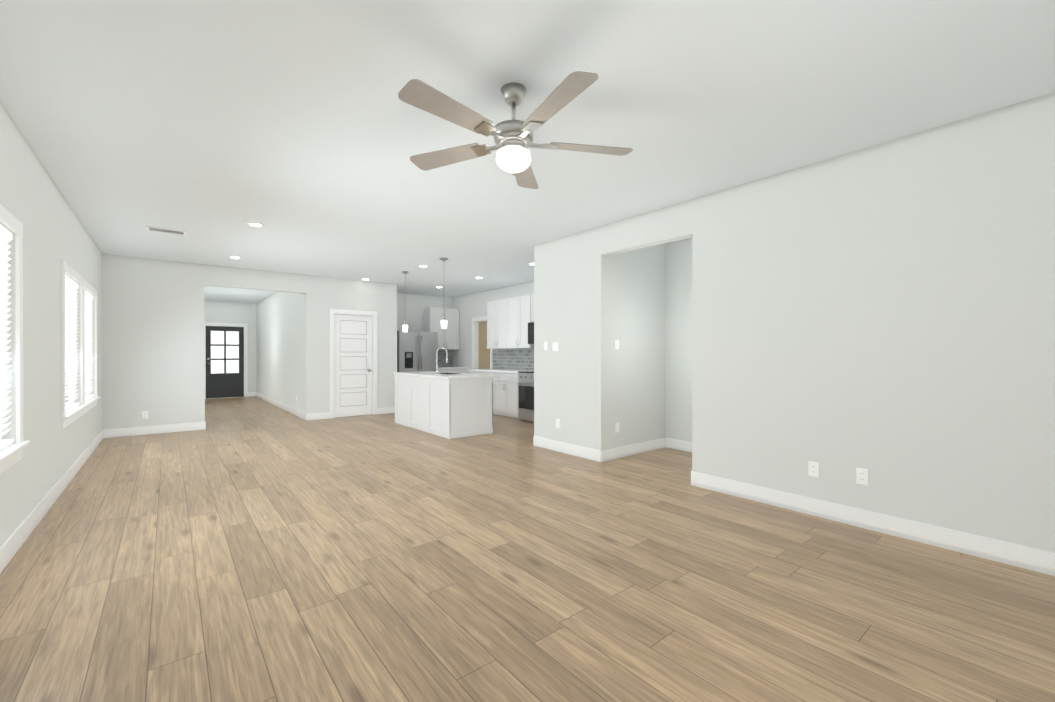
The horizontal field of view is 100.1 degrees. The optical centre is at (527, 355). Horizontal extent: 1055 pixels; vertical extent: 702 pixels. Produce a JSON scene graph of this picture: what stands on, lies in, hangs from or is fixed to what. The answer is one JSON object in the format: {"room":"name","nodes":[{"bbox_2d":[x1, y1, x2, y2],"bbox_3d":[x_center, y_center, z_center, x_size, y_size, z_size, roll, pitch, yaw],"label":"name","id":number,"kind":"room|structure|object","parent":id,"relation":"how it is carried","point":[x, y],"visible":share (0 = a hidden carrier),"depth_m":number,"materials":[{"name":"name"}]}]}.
{"room":"living room","nodes":[
{"label":"living room","id":0,"kind":"room"},
{"bbox_2d":[0,101,101,546],"bbox_3d":[-2.921,-0.119,2.290,0.120,2.740,11.140,0,0,-39],"label":"wall","id":1,"kind":"structure","parent":0,"point":[33,201],"depth_m":3.39,"materials":[{"name":"grey paint"}]},
{"bbox_2d":[0,204,29,473],"bbox_3d":[-2.977,-0.092,2.444,0.105,1.545,1.220,0,0,-39],"label":"window frame","id":2,"kind":"structure","parent":1,"relation":"attached to","point":[11,455],"depth_m":2.85,"materials":[{"name":"white wood"}]},
{"bbox_2d":[65,360,72,406],"bbox_3d":[-4.721,-0.111,4.468,0.045,1.350,1.070,0,0,-39],"label":"window","id":3,"kind":"structure","parent":1,"relation":"in","point":[70,403],"depth_m":4.84,"materials":[{"name":"clear glass"}]},
{"bbox_2d":[65,275,78,411],"bbox_3d":[-4.681,-0.115,4.500,0.047,1.334,1.054,0,0,-39],"label":"window blinds","id":4,"kind":"object","parent":1,"relation":"attached to","point":[71,292],"visible":0.71,"depth_m":4.60,"materials":[{"name":"white plastic"}]},
{"bbox_2d":[61,260,100,428],"bbox_3d":[-5.057,-0.100,5.001,0.105,1.545,2.530,0,0,-39],"label":"window frame","id":5,"kind":"structure","parent":1,"relation":"attached to","point":[68,417],"depth_m":4.89,"materials":[{"name":"white wood"}]},
{"bbox_2d":[85,356,88,396],"bbox_3d":[-5.510,-0.114,5.437,0.045,1.350,1.070,0,0,-39],"label":"window","id":6,"kind":"structure","parent":1,"relation":"in","point":[87,381],"depth_m":5.82,"materials":[{"name":"clear glass"}]},
{"bbox_2d":[85,290,93,400],"bbox_3d":[-5.470,-0.118,5.470,0.047,1.334,1.054,0,0,-39],"label":"window blinds","id":7,"kind":"object","parent":1,"relation":"attached to","point":[89,297],"visible":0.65,"depth_m":5.62,"materials":[{"name":"white plastic"}]},
{"bbox_2d":[205,300,256,391],"bbox_3d":[-8.652,-0.150,12.594,1.530,2.740,0.120,0,0,-39],"label":"wall","id":8,"kind":"structure","parent":0,"point":[215,311],"depth_m":12.85,"materials":[{"name":"grey paint"}]},
{"bbox_2d":[206,326,243,398],"bbox_3d":[-8.612,0.197,12.584,0.898,2.026,0.098,0,0,-39],"label":"front door","id":9,"kind":"structure","parent":8,"relation":"in","point":[222,385],"depth_m":12.58,"materials":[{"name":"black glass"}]},
{"bbox_2d":[205,322,247,398],"bbox_3d":[-8.627,0.155,12.603,1.080,2.130,0.138,0,0,-39],"label":"door frame","id":10,"kind":"structure","parent":8,"relation":"attached to","point":[245,326],"depth_m":12.86,"materials":[{"name":"white wood"}]},
{"bbox_2d":[102,254,396,429],"bbox_3d":[-4.586,-0.137,8.038,4.550,2.740,0.120,0,0,-39],"label":"wall","id":11,"kind":"structure","parent":0,"point":[153,337],"depth_m":7.13,"materials":[{"name":"grey paint"}]},
{"bbox_2d":[142,411,147,418],"bbox_3d":[-5.938,0.927,6.859,0.072,0.116,0.008,0,0,-39],"label":"electrical outlet","id":12,"kind":"object","parent":11,"relation":"attached to","point":[144,414],"visible":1,"depth_m":6.85,"materials":[{"name":"white plastic"}]},
{"bbox_2d":[334,314,371,417],"bbox_3d":[-3.480,0.210,8.866,0.738,2.026,0.107,0,0,-39],"label":"pantry door","id":13,"kind":"structure","parent":11,"relation":"in","point":[353,365],"depth_m":8.88,"materials":[{"name":"white wood"}]},
{"bbox_2d":[330,309,376,418],"bbox_3d":[-3.510,0.166,8.903,0.930,2.130,0.138,0,0,-39],"label":"door frame","id":14,"kind":"structure","parent":11,"relation":"attached to","point":[332,311],"depth_m":8.80,"materials":[{"name":"white wood"}]},
{"bbox_2d":[257,292,304,412],"bbox_3d":[-6.110,-0.145,10.807,0.120,2.740,6.100,0,0,-39],"label":"wall","id":15,"kind":"structure","parent":0,"point":[275,322],"depth_m":10.06,"materials":[{"name":"grey paint"}]},
{"bbox_2d":[397,292,452,331],"bbox_3d":[-2.814,-0.145,10.962,2.130,2.740,0.120,0,0,-39],"label":"wall","id":16,"kind":"structure","parent":0,"point":[410,308],"depth_m":10.92,"materials":[{"name":"grey paint"}]},
{"bbox_2d":[424,307,458,348],"bbox_3d":[-2.158,-0.666,11.173,0.825,1.040,0.362,0,0,-39],"label":"upper cabinet","id":17,"kind":"object","parent":16,"relation":"attached to","point":[448,337],"visible":0.81,"depth_m":11.05,"materials":[{"name":"white wood"}]},
{"bbox_2d":[438,349,452,366],"bbox_3d":[-2.276,0.079,11.318,0.823,0.450,0.007,0,0,-39],"label":"backsplash","id":18,"kind":"structure","parent":16,"relation":"attached to","point":[442,358],"depth_m":11.42,"materials":[{"name":"tile"}]},
{"bbox_2d":[479,321,489,368],"bbox_3d":[-1.245,-0.148,11.981,1.350,2.740,0.120,0,0,-39],"label":"wall","id":19,"kind":"structure","parent":0,"point":[484,356],"depth_m":11.94,"materials":[{"name":"beige paint"}]},
{"bbox_2d":[453,281,533,373],"bbox_3d":[-0.146,-0.141,9.465,0.120,2.740,5.810,0,0,-39],"label":"wall","id":20,"kind":"structure","parent":0,"point":[474,305],"depth_m":10.92,"materials":[{"name":"grey paint"}]},
{"bbox_2d":[472,317,492,368],"bbox_3d":[-1.039,0.161,10.550,0.138,2.130,0.870,0,0,-39],"label":"door frame","id":21,"kind":"structure","parent":20,"relation":"attached to","point":[475,321],"depth_m":10.81,"materials":[{"name":"white wood"}]},
{"bbox_2d":[487,299,502,348],"bbox_3d":[-0.508,-0.661,9.529,0.342,1.040,0.812,0,0,-39],"label":"upper cabinet","id":22,"kind":"object","parent":20,"relation":"attached to","point":[494,308],"depth_m":9.48,"materials":[{"name":"white wood"}]},
{"bbox_2d":[493,348,533,369],"bbox_3d":[0.368,0.086,8.733,0.007,0.450,3.695,0,0,-39],"label":"backsplash","id":23,"kind":"structure","parent":20,"relation":"attached to","point":[520,359],"depth_m":9.52,"materials":[{"name":"tile"}]},
{"bbox_2d":[503,295,533,348],"bbox_3d":[-0.048,-0.659,8.964,0.342,1.040,0.881,0,0,-39],"label":"upper cabinet","id":24,"kind":"object","parent":20,"relation":"attached to","point":[509,320],"depth_m":8.92,"materials":[{"name":"white wood"}]},
{"bbox_2d":[531,294,533,321],"bbox_3d":[0.434,-0.908,8.371,0.342,0.540,0.764,0,0,-39],"label":"upper cabinet","id":25,"kind":"object","parent":20,"relation":"attached to","point":[532,295],"depth_m":8.51,"materials":[{"name":"white wood"}]},
{"bbox_2d":[528,322,533,343],"bbox_3d":[0.390,-0.417,8.337,0.455,0.420,0.755,0,0,-39],"label":"microwave","id":26,"kind":"object","parent":25,"relation":"attached to","point":[530,332],"visible":0.15,"depth_m":8.42,"materials":[{"name":"black metal"}]},
{"bbox_2d":[0,396,1054,701],"bbox_3d":[-1.866,1.285,7.567,8.750,0.100,18.250,0,0,-39],"label":"floor","id":27,"kind":"structure","parent":0,"point":[248,550],"depth_m":2.38,"materials":[{"name":"brown wood"}]},
{"bbox_2d":[397,331,437,371],"bbox_3d":[-2.710,0.339,10.416,0.960,1.775,0.831,0,0,-39],"label":"refrigerator","id":28,"kind":"object","parent":27,"relation":"on","point":[416,351],"visible":0.48,"depth_m":10.08,"materials":[{"name":"silver metal"}]},
{"bbox_2d":[395,375,492,438],"bbox_3d":[-1.483,0.795,7.523,0.774,0.880,2.024,0,0,-39],"label":"kitchen island","id":29,"kind":"object","parent":27,"relation":"on","point":[450,405],"depth_m":6.86,"materials":[{"name":"white wood"}]},
{"bbox_2d":[393,371,488,378],"bbox_3d":[-1.516,0.335,7.494,0.735,0.040,2.070,0,0,-39],"label":"island countertop","id":30,"kind":"structure","parent":29,"relation":"on","point":[424,374],"depth_m":6.91,"materials":[{"name":"white stone"}]},
{"bbox_2d":[435,347,447,373],"bbox_3d":[-1.427,0.086,7.455,0.236,0.456,0.153,0,0,-39],"label":"faucet","id":31,"kind":"object","parent":30,"relation":"on","point":[437,370],"visible":1,"depth_m":7.43,"materials":[{"name":"silver metal"}]},
{"bbox_2d":[438,367,464,372],"bbox_3d":[-2.071,0.764,11.070,0.825,0.920,0.637,0,0,-39],"label":"base cabinet","id":32,"kind":"object","parent":27,"relation":"on","point":[454,369],"visible":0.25,"depth_m":10.88,"materials":[{"name":"white wood"}]},
{"bbox_2d":[470,372,488,374],"bbox_3d":[-0.734,0.789,9.591,0.622,0.880,0.937,0,0,-39],"label":"base cabinet","id":33,"kind":"object","parent":27,"relation":"on","point":[486,373],"depth_m":9.43,"materials":[{"name":"white wood"}]},
{"bbox_2d":[489,372,518,418],"bbox_3d":[-0.218,0.791,8.955,0.622,0.880,0.937,0,0,-39],"label":"base cabinet","id":34,"kind":"object","parent":27,"relation":"on","point":[505,392],"depth_m":8.73,"materials":[{"name":"white wood"}]},
{"bbox_2d":[469,368,528,371],"bbox_3d":[-0.490,0.330,9.273,0.642,0.040,1.776,0,0,-39],"label":"countertop","id":35,"kind":"structure","parent":34,"relation":"on","point":[471,370],"depth_m":9.27,"materials":[{"name":"white stone"}]},
{"bbox_2d":[517,371,533,421],"bbox_3d":[0.283,0.718,8.254,0.706,1.030,0.755,0,0,-39],"label":"range","id":36,"kind":"object","parent":27,"relation":"on","point":[525,383],"visible":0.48,"depth_m":8.17,"materials":[{"name":"silver metal"}]},
{"bbox_2d":[0,0,1054,303],"bbox_3d":[-1.866,-1.565,7.558,8.750,0.120,18.250,0,0,-39],"label":"ceiling","id":37,"kind":"structure","parent":0,"point":[300,130],"depth_m":2.64,"materials":[{"name":"white paint"}]},
{"bbox_2d":[146,226,186,234],"bbox_3d":[-4.331,-1.492,5.303,0.380,0.011,0.180,0,0,-39],"label":"ceiling vent","id":38,"kind":"object","parent":37,"relation":"in","point":[150,228],"visible":0.96,"depth_m":5.28,"materials":[{"name":"white plastic"}]},
{"bbox_2d":[247,222,263,226],"bbox_3d":[-3.118,-1.494,5.064,0.172,0.008,0.172,0,0,-39],"label":"recessed light","id":39,"kind":"object","parent":37,"relation":"in","point":[255,224],"visible":0.98,"depth_m":5.04,"materials":[{"name":"white plastic"}]},
{"bbox_2d":[402,271,408,331],"bbox_3d":[-2.213,-0.964,7.994,0.120,1.084,0.120,0,0,-39],"label":"pendant light","id":40,"kind":"object","parent":37,"relation":"hanging from","point":[405,327],"visible":1,"depth_m":7.96,"materials":[{"name":"white glass"}]},
{"bbox_2d":[440,258,447,327],"bbox_3d":[-1.298,-0.960,6.869,0.120,1.084,0.120,0,0,-39],"label":"pendant light","id":41,"kind":"object","parent":37,"relation":"hanging from","point":[443,322],"visible":1,"depth_m":6.84,"materials":[{"name":"white glass"}]},
{"bbox_2d":[398,71,632,188],"bbox_3d":[-0.088,-1.249,2.449,1.328,0.480,1.337,0,0,-39],"label":"ceiling fan","id":42,"kind":"object","parent":37,"relation":"hanging from","point":[513,139],"visible":1,"depth_m":2.39,"materials":[{"name":"brown wood"}]},
{"bbox_2d":[608,244,663,448],"bbox_3d":[1.363,-0.129,5.620,1.170,2.740,0.120,0,0,-39],"label":"wall","id":43,"kind":"structure","parent":0,"point":[650,330],"depth_m":5.54,"materials":[{"name":"grey paint"}]},
{"bbox_2d":[615,423,618,432],"bbox_3d":[1.082,0.872,5.311,0.072,0.116,0.008,0,0,-39],"label":"outlet","id":44,"kind":"object","parent":43,"relation":"attached to","point":[616,427],"visible":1,"depth_m":5.30,"materials":[{"name":"white plastic"}]},
{"bbox_2d":[615,340,618,348],"bbox_3d":[1.075,-0.129,5.302,0.078,0.116,0.009,0,0,-39],"label":"light switch","id":45,"kind":"object","parent":43,"relation":"attached to","point":[616,344],"visible":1,"depth_m":5.30,"materials":[{"name":"white plastic"}]},
{"bbox_2d":[664,238,691,441],"bbox_3d":[2.265,-0.129,5.535,0.120,2.740,1.390,0,0,-39],"label":"wall","id":46,"kind":"structure","parent":0,"point":[677,254],"depth_m":5.79,"materials":[{"name":"grey paint"}]},
{"bbox_2d":[534,92,1054,551],"bbox_3d":[2.220,-0.123,3.545,0.120,2.740,6.600,0,0,-39],"label":"wall","id":47,"kind":"structure","parent":0,"point":[883,313],"depth_m":3.15,"materials":[{"name":"grey paint"}]},
{"bbox_2d":[0,392,1054,575],"bbox_3d":[-2.491,1.172,6.575,5.950,0.131,17.000,0,0,-39],"label":"baseboard","id":48,"kind":"structure","parent":47,"relation":"attached to","point":[1024,557],"depth_m":3.43,"materials":[{"name":"white wood"}]},
{"bbox_2d":[544,342,547,349],"bbox_3d":[0.245,-0.120,5.870,0.009,0.116,0.078,0,0,-39],"label":"light switch","id":49,"kind":"object","parent":47,"relation":"attached to","point":[545,345],"visible":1,"depth_m":5.87,"materials":[{"name":"white plastic"}]},
{"bbox_2d":[552,342,558,350],"bbox_3d":[0.365,-0.110,5.723,0.009,0.116,0.124,0,0,-39],"label":"double light switch","id":50,"kind":"object","parent":47,"relation":"attached to","point":[555,346],"visible":1,"depth_m":5.72,"materials":[{"name":"white plastic"}]},
{"bbox_2d":[556,419,559,427],"bbox_3d":[0.390,0.880,5.695,0.008,0.116,0.072,0,0,-39],"label":"electrical outlet","id":51,"kind":"object","parent":47,"relation":"attached to","point":[557,423],"visible":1,"depth_m":5.69,"materials":[{"name":"white plastic"}]},
{"bbox_2d":[808,461,818,477],"bbox_3d":[2.226,0.887,3.438,0.008,0.116,0.072,0,0,-39],"label":"electrical outlet","id":52,"kind":"object","parent":47,"relation":"attached to","point":[813,469],"visible":1,"depth_m":3.44,"materials":[{"name":"white plastic"}]},
{"bbox_2d":[856,467,867,484],"bbox_3d":[2.422,0.878,3.197,0.008,0.116,0.072,0,0,-39],"label":"electrical outlet","id":53,"kind":"object","parent":47,"relation":"attached to","point":[861,475],"visible":1,"depth_m":3.20,"materials":[{"name":"white plastic"}]},
{"bbox_3d":[-3.036,-0.105,2.396,0.045,1.350,1.010,0,0,-39],"label":"window","id":54,"kind":"structure","parent":0,"visible":0},
{"bbox_2d":[0,224,13,449],"bbox_3d":[-2.997,-0.109,2.429,0.047,1.334,0.994,0,0,-39],"label":"window blinds","id":55,"kind":"object","parent":54,"relation":"attached to","point":[6,236],"visible":1,"depth_m":2.74,"materials":[{"name":"white plastic"}]},
{"label":"outside","id":56,"kind":"structure","parent":0,"visible":0},
{"bbox_2d":[211,326,238,373],"bbox_3d":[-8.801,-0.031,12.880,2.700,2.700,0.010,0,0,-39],"label":"door glass","id":57,"kind":"object","parent":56,"point":[234,366],"depth_m":12.89,"materials":[{"name":"white glass"}]}
]}

